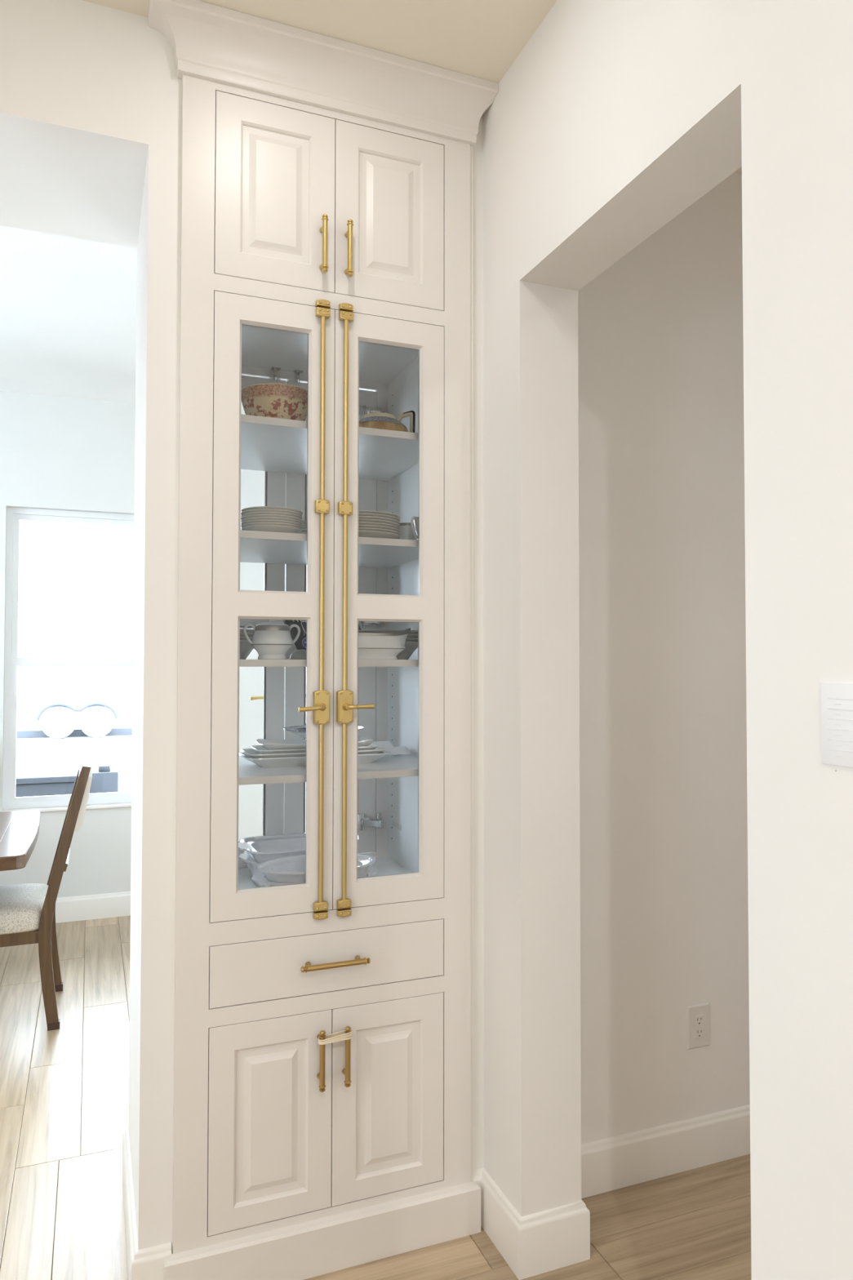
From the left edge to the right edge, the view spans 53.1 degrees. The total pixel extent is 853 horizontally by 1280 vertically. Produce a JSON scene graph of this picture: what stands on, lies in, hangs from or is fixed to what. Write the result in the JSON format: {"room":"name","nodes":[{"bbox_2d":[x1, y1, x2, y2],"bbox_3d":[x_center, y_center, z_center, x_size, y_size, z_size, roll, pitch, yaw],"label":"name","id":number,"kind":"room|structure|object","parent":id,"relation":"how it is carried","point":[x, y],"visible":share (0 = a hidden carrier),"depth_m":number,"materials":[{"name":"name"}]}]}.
{"room":"hallway","nodes":[
{"label":"hallway","id":0,"kind":"room"},
{"bbox_2d":[0,391,264,897],"bbox_3d":[-1.978,0.107,5.103,6.000,3.048,0.150,1,-2,-21],"label":"wall","id":1,"kind":"structure","parent":0,"point":[57,453],"depth_m":5.01,"materials":[{"name":"paint"}]},
{"bbox_2d":[0,506,133,812],"bbox_3d":[-1.968,0.114,5.071,1.025,1.751,0.127,1,-2,-21],"label":"window","id":2,"kind":"structure","parent":1,"relation":"in","point":[114,799],"depth_m":4.96,"materials":[{"name":"white plastic"}]},
{"bbox_2d":[54,891,130,923],"bbox_3d":[-2.844,1.549,4.637,4.078,0.139,0.016,1,-2,-21],"label":"baseboard","id":3,"kind":"structure","parent":1,"relation":"attached to","point":[72,908],"depth_m":4.98,"materials":[{"name":"paint"}]},
{"bbox_2d":[0,0,742,414],"bbox_3d":[-0.596,-1.569,1.497,6.100,0.120,7.950,1,-2,-21],"label":"ceiling","id":4,"kind":"structure","parent":0,"point":[68,305],"depth_m":3.29,"materials":[{"name":"white paint"}]},
{"bbox_2d":[0,0,750,1253],"bbox_3d":[-0.759,0.035,2.276,5.800,3.048,0.555,1,-2,-21],"label":"wall","id":5,"kind":"structure","parent":0,"point":[91,94],"depth_m":2.48,"materials":[{"name":"paint"}]},
{"bbox_2d":[121,1128,171,1279],"bbox_3d":[-0.743,1.490,2.246,0.089,0.139,0.586,1,-2,-21],"label":"baseboard","id":6,"kind":"structure","parent":5,"relation":"attached to","point":[146,1264],"depth_m":2.01,"materials":[{"name":"paint"}]},
{"bbox_2d":[686,1002,709,1048],"bbox_3d":[0.817,1.159,2.565,0.079,0.126,0.008,1,-2,-21],"label":"wall outlet","id":7,"kind":"object","parent":5,"relation":"attached to","point":[698,1015],"visible":1,"depth_m":2.56,"materials":[{"name":"white plastic"}]},
{"bbox_2d":[694,1014,703,1038],"bbox_3d":[0.818,1.159,2.563,0.033,0.067,0.003,1,-2,-21],"label":"receptacle","id":8,"kind":"object","parent":7,"relation":"attached to","point":[699,1019],"depth_m":2.56,"materials":[{"name":"white plastic"}]},
{"bbox_2d":[0,915,751,1279],"bbox_3d":[-0.599,1.613,1.415,6.100,0.150,7.950,1,-2,-21],"label":"floor","id":9,"kind":"structure","parent":0,"point":[64,1091],"depth_m":2.45,"materials":[{"name":"brown wood"}]},
{"bbox_2d":[0,810,39,871],"bbox_3d":[-2.747,1.204,3.355,2.212,0.763,1.210,1,-2,-21],"label":"dining table","id":10,"kind":"object","parent":9,"relation":"on","point":[19,830],"visible":1,"depth_m":3.62,"materials":[{"name":"brown wood"}]},
{"bbox_2d":[0,755,92,1031],"bbox_3d":[-1.774,1.060,3.647,0.635,1.068,0.465,1,-2,-21],"label":"dining chair","id":11,"kind":"object","parent":9,"relation":"on","point":[27,910],"visible":1,"depth_m":3.50,"materials":[{"name":"brown wood"}]},
{"bbox_2d":[0,883,48,934],"bbox_3d":[-1.848,1.136,3.616,0.476,0.105,0.464,1,-2,-21],"label":"seat cushion","id":12,"kind":"object","parent":11,"relation":"on","point":[24,908],"depth_m":3.48,"materials":[{"name":"beige fabric"}]},
{"bbox_2d":[147,0,498,1279],"bbox_3d":[-0.355,0.040,2.421,0.886,3.048,0.730,1,-2,-21],"label":"display cabinet","id":13,"kind":"object","parent":9,"relation":"on","point":[325,228],"visible":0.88,"depth_m":2.16,"materials":[{"name":"paint"}]},
{"bbox_2d":[239,640,253,659],"bbox_3d":[-0.573,0.029,2.390,0.210,0.052,0.210,1,-2,-21],"label":"bowl","id":14,"kind":"object","parent":13,"relation":"on","point":[246,648],"visible":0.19,"depth_m":2.35,"materials":[{"name":"grey ceramic"}]},
{"bbox_2d":[240,635,253,640],"bbox_3d":[-0.573,0.018,2.390,0.210,0.052,0.210,1,-2,-21],"label":"bowl","id":15,"kind":"object","parent":14,"relation":"on","point":[242,637],"visible":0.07,"depth_m":2.32,"materials":[{"name":"white ceramic"}]},
{"bbox_2d":[240,632,253,636],"bbox_3d":[-0.573,0.007,2.391,0.210,0.052,0.210,1,-2,-21],"label":"bowl","id":16,"kind":"object","parent":15,"relation":"on","point":[250,634],"visible":0.06,"depth_m":2.34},
{"bbox_2d":[240,628,254,632],"bbox_3d":[-0.573,-0.004,2.391,0.210,0.052,0.210,1,-2,-21],"label":"bowl","id":17,"kind":"object","parent":16,"relation":"on","point":[248,630],"visible":0.05,"depth_m":2.34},
{"bbox_2d":[238,850,264,887],"bbox_3d":[-0.380,0.665,2.525,0.347,0.077,0.216,1,-2,-21],"label":"baking dish","id":18,"kind":"object","parent":13,"relation":"on","point":[252,864],"visible":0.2,"depth_m":2.44,"materials":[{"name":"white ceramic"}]},
{"bbox_2d":[238,832,358,862],"bbox_3d":[-0.380,0.623,2.526,0.372,0.060,0.240,1,-2,-21],"label":"baking dish","id":19,"kind":"object","parent":18,"relation":"on","point":[261,849],"visible":0.4,"depth_m":2.58,"materials":[{"name":"white ceramic"}]},
{"bbox_2d":[243,619,300,659],"bbox_3d":[-0.406,-0.012,2.247,0.112,0.126,0.112,-1,-2,22],"label":"sugar bowl","id":20,"kind":"object","parent":13,"relation":"on","point":[272,640],"visible":0.91,"depth_m":2.21,"materials":[{"name":"white ceramic"}]},
{"bbox_2d":[240,524,302,533],"bbox_3d":[-0.406,-0.280,2.242,0.159,0.018,0.159,1,-2,-21],"label":"plate","id":21,"kind":"object","parent":13,"relation":"on","point":[273,528],"visible":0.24,"depth_m":2.18,"materials":[{"name":"white ceramic"}]},
{"bbox_2d":[240,522,302,528],"bbox_3d":[-0.406,-0.287,2.242,0.159,0.018,0.159,1,-2,-21],"label":"plate","id":22,"kind":"object","parent":21,"relation":"on","point":[251,523],"visible":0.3,"depth_m":2.18,"materials":[{"name":"white ceramic"}]},
{"bbox_2d":[240,520,302,526],"bbox_3d":[-0.406,-0.294,2.244,0.159,0.018,0.159,1,-2,-21],"label":"plate","id":23,"kind":"object","parent":22,"relation":"on","point":[251,521],"visible":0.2,"depth_m":2.18,"materials":[{"name":"white ceramic"}]},
{"bbox_2d":[240,516,302,524],"bbox_3d":[-0.407,-0.301,2.244,0.159,0.018,0.159,1,-2,-21],"label":"plate","id":24,"kind":"object","parent":23,"relation":"on","point":[258,517],"visible":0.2,"depth_m":2.18,"materials":[{"name":"white ceramic"}]},
{"bbox_2d":[240,514,302,521],"bbox_3d":[-0.407,-0.307,2.244,0.159,0.018,0.159,1,-2,-21],"label":"plate","id":25,"kind":"object","parent":24,"relation":"on","point":[254,515],"visible":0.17,"depth_m":2.18,"materials":[{"name":"white ceramic"}]},
{"bbox_2d":[240,511,302,519],"bbox_3d":[-0.406,-0.314,2.244,0.159,0.018,0.159,1,-2,-21],"label":"plate","id":26,"kind":"object","parent":25,"relation":"on","point":[252,513],"visible":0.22,"depth_m":2.18,"materials":[{"name":"white ceramic"}]},
{"bbox_2d":[240,508,302,516],"bbox_3d":[-0.407,-0.321,2.245,0.159,0.018,0.159,1,-2,-21],"label":"plate","id":27,"kind":"object","parent":26,"relation":"on","point":[262,509],"visible":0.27,"depth_m":2.18,"materials":[{"name":"white ceramic"}]},
{"bbox_2d":[241,506,302,514],"bbox_3d":[-0.406,-0.328,2.244,0.159,0.018,0.159,1,-2,-21],"label":"plate","id":28,"kind":"object","parent":27,"relation":"on","point":[257,507],"visible":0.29,"depth_m":2.18,"materials":[{"name":"white ceramic"}]},
{"bbox_2d":[241,382,307,421],"bbox_3d":[-0.407,-0.613,2.321,0.202,0.106,0.202,1,-2,-21],"label":"serving bowl","id":29,"kind":"object","parent":13,"relation":"on","point":[282,401],"visible":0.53,"depth_m":2.25,"materials":[{"name":"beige ceramic"}]},
{"bbox_2d":[288,649,306,659],"bbox_3d":[-0.342,0.040,2.352,0.072,0.028,0.072,1,-2,-21],"label":"bowl","id":30,"kind":"object","parent":13,"relation":"on","point":[297,654],"visible":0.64,"depth_m":2.32,"materials":[{"name":"grey ceramic"}]},
{"bbox_2d":[251,865,377,886],"bbox_3d":[-0.295,0.658,2.276,0.343,0.077,0.176,1,-2,-21],"label":"baking dish","id":31,"kind":"object","parent":13,"relation":"on","point":[371,870],"visible":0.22,"depth_m":2.23,"materials":[{"name":"white ceramic"}]},
{"bbox_2d":[257,853,375,883],"bbox_3d":[-0.291,0.624,2.278,0.320,0.060,0.202,1,-2,-21],"label":"baking dish","id":32,"kind":"object","parent":31,"relation":"on","point":[291,869],"visible":0.44,"depth_m":2.29,"materials":[{"name":"white ceramic"}]},
{"bbox_2d":[239,750,391,767],"bbox_3d":[-0.315,0.333,2.412,0.410,0.030,0.180,1,-2,-21],"label":"platter","id":33,"kind":"object","parent":13,"relation":"on","point":[362,758],"visible":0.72,"depth_m":2.32,"materials":[{"name":"white ceramic"}]},
{"bbox_2d":[240,746,385,758],"bbox_3d":[-0.320,0.323,2.410,0.390,0.030,0.166,1,-2,-21],"label":"platter","id":34,"kind":"object","parent":33,"relation":"on","point":[251,753],"visible":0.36,"depth_m":2.32,"materials":[{"name":"white ceramic"}]},
{"bbox_2d":[250,743,378,754],"bbox_3d":[-0.315,0.314,2.412,0.344,0.030,0.150,1,-2,-21],"label":"platter","id":35,"kind":"object","parent":34,"relation":"on","point":[260,749],"visible":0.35,"depth_m":2.32,"materials":[{"name":"white ceramic"}]},
{"bbox_2d":[256,735,373,750],"bbox_3d":[-0.315,0.297,2.413,0.316,0.035,0.140,1,-2,-21],"label":"platter","id":36,"kind":"object","parent":35,"relation":"on","point":[269,744],"visible":0.44,"depth_m":2.40,"materials":[{"name":"white ceramic"}]},
{"bbox_2d":[283,724,364,738],"bbox_3d":[-0.292,0.266,2.427,0.228,0.034,0.228,1,-2,-21],"label":"shallow dish","id":37,"kind":"object","parent":36,"relation":"on","point":[300,731],"visible":0.28,"depth_m":2.42,"materials":[{"name":"white ceramic"}]},
{"bbox_2d":[283,619,361,649],"bbox_3d":[-0.292,-0.015,2.552,0.117,0.148,0.288,-1,-2,44],"label":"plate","id":38,"kind":"object","parent":13,"relation":"on","point":[300,644],"visible":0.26,"depth_m":2.47,"materials":[{"name":"ceramic"}]},
{"bbox_2d":[302,638,306,647],"bbox_3d":[-0.332,0.013,2.472,0.068,0.050,0.001,2,-40,-46],"label":"print","id":39,"kind":"object","parent":38,"relation":"on","point":[304,639],"depth_m":2.46},
{"bbox_2d":[239,754,417,777],"bbox_3d":[-0.349,0.358,2.445,0.682,0.018,0.531,1,-2,-21],"label":"shelf","id":40,"kind":"object","parent":13,"relation":"attached to","point":[398,765],"depth_m":2.28,"materials":[{"name":"paint"}]},
{"bbox_2d":[240,537,417,568],"bbox_3d":[-0.349,-0.256,2.460,0.682,0.018,0.531,1,-2,-21],"label":"shelf","id":41,"kind":"object","parent":13,"relation":"attached to","point":[277,553],"depth_m":2.41,"materials":[{"name":"paint"}]},
{"bbox_2d":[240,422,417,481],"bbox_3d":[-0.348,-0.546,2.468,0.682,0.018,0.531,1,-2,-21],"label":"shelf","id":42,"kind":"object","parent":13,"relation":"attached to","point":[279,449],"depth_m":2.44,"materials":[{"name":"paint"}]},
{"bbox_2d":[317,1029,352,1044],"bbox_3d":[-0.226,0.981,2.111,0.089,0.019,0.024,1,-2,-21],"label":"rubber band","id":43,"kind":"object","parent":13,"relation":"attached to","point":[340,1036],"visible":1,"depth_m":2.11,"materials":[{"name":"beige rubber"}]},
{"bbox_2d":[358,530,399,538],"bbox_3d":[-0.182,-0.277,2.359,0.220,0.018,0.220,1,-2,-21],"label":"plate","id":44,"kind":"object","parent":13,"relation":"on","point":[374,534],"visible":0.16,"depth_m":2.28,"materials":[{"name":"white ceramic"}]},
{"bbox_2d":[358,527,399,535],"bbox_3d":[-0.183,-0.285,2.360,0.220,0.018,0.220,1,-2,-21],"label":"plate","id":45,"kind":"object","parent":44,"relation":"on","point":[359,528],"visible":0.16,"depth_m":2.27,"materials":[{"name":"white ceramic"}]},
{"bbox_2d":[358,524,399,533],"bbox_3d":[-0.182,-0.292,2.361,0.220,0.018,0.220,1,-2,-21],"label":"plate","id":46,"kind":"object","parent":45,"relation":"on","point":[359,526],"visible":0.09,"depth_m":2.27,"materials":[{"name":"white ceramic"}]},
{"bbox_2d":[358,521,399,529],"bbox_3d":[-0.184,-0.300,2.360,0.220,0.018,0.220,1,-2,-21],"label":"plate","id":47,"kind":"object","parent":46,"relation":"on","point":[359,522],"visible":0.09,"depth_m":2.27,"materials":[{"name":"white ceramic"}]},
{"bbox_2d":[358,518,399,527],"bbox_3d":[-0.182,-0.307,2.360,0.220,0.018,0.220,1,-2,-21],"label":"plate","id":48,"kind":"object","parent":47,"relation":"on","point":[359,519],"visible":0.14,"depth_m":2.27,"materials":[{"name":"white ceramic"}]},
{"bbox_2d":[358,515,399,524],"bbox_3d":[-0.183,-0.315,2.360,0.220,0.018,0.220,1,-2,-21],"label":"plate","id":49,"kind":"object","parent":48,"relation":"on","point":[359,517],"visible":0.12,"depth_m":2.27,"materials":[{"name":"white ceramic"}]},
{"bbox_2d":[358,512,399,521],"bbox_3d":[-0.184,-0.323,2.360,0.220,0.018,0.220,1,-2,-21],"label":"plate","id":50,"kind":"object","parent":49,"relation":"on","point":[359,513],"visible":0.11,"depth_m":2.27,"materials":[{"name":"white ceramic"}]},
{"bbox_2d":[358,510,399,519],"bbox_3d":[-0.182,-0.330,2.361,0.220,0.018,0.220,1,-2,-21],"label":"plate","id":51,"kind":"object","parent":50,"relation":"on","point":[359,511],"visible":0.13,"depth_m":2.27,"materials":[{"name":"white ceramic"}]},
{"bbox_2d":[358,627,410,659],"bbox_3d":[-0.151,0.009,2.307,0.233,0.087,0.093,1,-2,-21],"label":"gravy boat","id":52,"kind":"object","parent":13,"relation":"on","point":[371,646],"visible":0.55,"depth_m":2.28,"materials":[{"name":"white ceramic"}]},
{"bbox_2d":[359,406,415,432],"bbox_3d":[-0.150,-0.611,2.454,0.224,0.111,0.170,1,-2,-21],"label":"teapot","id":53,"kind":"object","parent":13,"relation":"on","point":[376,419],"visible":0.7,"depth_m":2.41,"materials":[{"name":"beige ceramic"}]},
{"bbox_2d":[371,741,410,754],"bbox_3d":[-0.120,0.321,2.549,0.125,0.030,0.198,0,-2,-12],"label":"napkin","id":54,"kind":"object","parent":13,"relation":"on","point":[387,745],"visible":0.69,"depth_m":2.53,"materials":[{"name":"white fabric"}]},
{"bbox_2d":[396,641,417,659],"bbox_3d":[-0.120,0.032,2.506,0.216,0.052,0.216,1,-2,-21],"label":"bowl","id":55,"kind":"object","parent":13,"relation":"on","point":[411,646],"visible":0.22,"depth_m":2.45,"materials":[{"name":"grey ceramic"}]},
{"bbox_2d":[405,637,417,641],"bbox_3d":[-0.120,0.021,2.506,0.216,0.052,0.216,1,-2,-21],"label":"bowl","id":56,"kind":"object","parent":55,"relation":"on","point":[408,639],"visible":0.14,"depth_m":2.44,"materials":[{"name":"white ceramic"}]},
{"bbox_2d":[406,633,417,637],"bbox_3d":[-0.120,0.010,2.506,0.216,0.052,0.216,1,-2,-21],"label":"bowl","id":57,"kind":"object","parent":56,"relation":"on","point":[409,635],"visible":0.06,"depth_m":2.44,"materials":[{"name":"white ceramic"}]},
{"bbox_2d":[358,629,417,634],"bbox_3d":[-0.120,0.000,2.506,0.216,0.052,0.216,1,-2,-21],"label":"bowl","id":58,"kind":"object","parent":57,"relation":"on","point":[412,632],"visible":0.19,"depth_m":2.41,"materials":[{"name":"white ceramic"}]},
{"bbox_2d":[399,522,417,540],"bbox_3d":[-0.056,-0.303,2.490,0.072,0.066,0.084,0,-1,-10],"label":"teacup","id":59,"kind":"object","parent":13,"relation":"on","point":[406,530],"visible":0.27,"depth_m":2.46,"materials":[{"name":"white ceramic"}]},
{"bbox_2d":[410,515,417,538],"bbox_3d":[-0.007,-0.304,2.367,0.083,0.066,0.072,0,-1,-9],"label":"teacup","id":60,"kind":"object","parent":13,"relation":"on","point":[414,518],"visible":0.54,"depth_m":2.34,"materials":[{"name":"white ceramic"}]},
{"bbox_2d":[470,145,473,1175],"bbox_3d":[0.120,0.029,2.316,0.012,2.795,0.014,1,-2,-21],"label":"trim","id":61,"kind":"structure","parent":13,"relation":"attached to","point":[471,147],"depth_m":2.31,"materials":[{"name":"paint"}]},
{"bbox_2d":[482,0,852,1279],"bbox_3d":[1.043,-0.014,0.313,0.170,3.048,4.420,1,-2,-21],"label":"wall","id":62,"kind":"structure","parent":0,"point":[615,117],"depth_m":1.48,"materials":[{"name":"paint"}]},
{"bbox_2d":[471,1168,590,1279],"bbox_3d":[0.261,1.490,2.217,0.232,0.139,0.234,1,-2,-21],"label":"baseboard","id":63,"kind":"structure","parent":62,"relation":"attached to","point":[543,1242],"depth_m":2.13,"materials":[{"name":"paint"}]},
{"bbox_2d":[821,682,852,767],"bbox_3d":[0.600,0.120,1.199,0.004,0.118,0.112,1,-2,-21],"label":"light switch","id":64,"kind":"object","parent":62,"relation":"attached to","point":[837,698],"visible":1,"depth_m":1.22,"materials":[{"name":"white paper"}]},
{"label":"outside","id":65,"kind":"structure","parent":0,"visible":0},
{"bbox_2d":[15,708,132,791],"bbox_3d":[-11.893,2.565,31.619,80.000,0.200,56.540,1,-2,-21],"label":"ground","id":66,"kind":"structure","parent":65,"point":[116,751],"depth_m":16.11,"materials":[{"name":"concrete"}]},
{"bbox_2d":[15,767,78,797],"bbox_3d":[-3.265,1.411,6.310,1.275,0.820,0.540,1,-2,-21],"label":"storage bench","id":67,"kind":"object","parent":66,"relation":"on","point":[54,781],"visible":0.29,"depth_m":6.26,"materials":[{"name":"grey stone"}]},
{"bbox_2d":[16,727,132,738],"bbox_3d":[-7.041,2.072,19.292,24.000,0.160,0.250,1,-2,-21],"label":"trim","id":68,"kind":"structure","parent":66,"relation":"on","point":[22,734],"depth_m":18.86,"materials":[{"name":"white"}]},
{"bbox_2d":[16,604,133,738],"bbox_3d":[-7.963,0.708,19.571,8.400,2.900,2.320,1,-2,-21],"label":"trailer","id":69,"kind":"object","parent":66,"relation":"on","point":[43,630],"visible":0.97,"depth_m":18.64,"materials":[{"name":"white metal"}]},
{"bbox_2d":[88,763,118,793],"bbox_3d":[-2.503,1.398,6.610,0.210,0.864,0.280,1,-2,-21],"label":"utility box","id":70,"kind":"object","parent":66,"relation":"on","point":[104,779],"visible":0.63,"depth_m":6.50,"materials":[{"name":"grey metal"}]},
{"bbox_3d":[1.821,0.007,1.102,1.857,3.048,3.520,1,-2,-21],"label":"wall","id":71,"kind":"structure","parent":0,"visible":0},
{"bbox_2d":[581,1104,750,1198],"bbox_3d":[1.109,1.502,2.667,1.707,0.139,0.016,1,-2,-21],"label":"baseboard","id":72,"kind":"structure","parent":71,"relation":"attached to","point":[615,1162],"depth_m":2.50,"materials":[{"name":"paint"}]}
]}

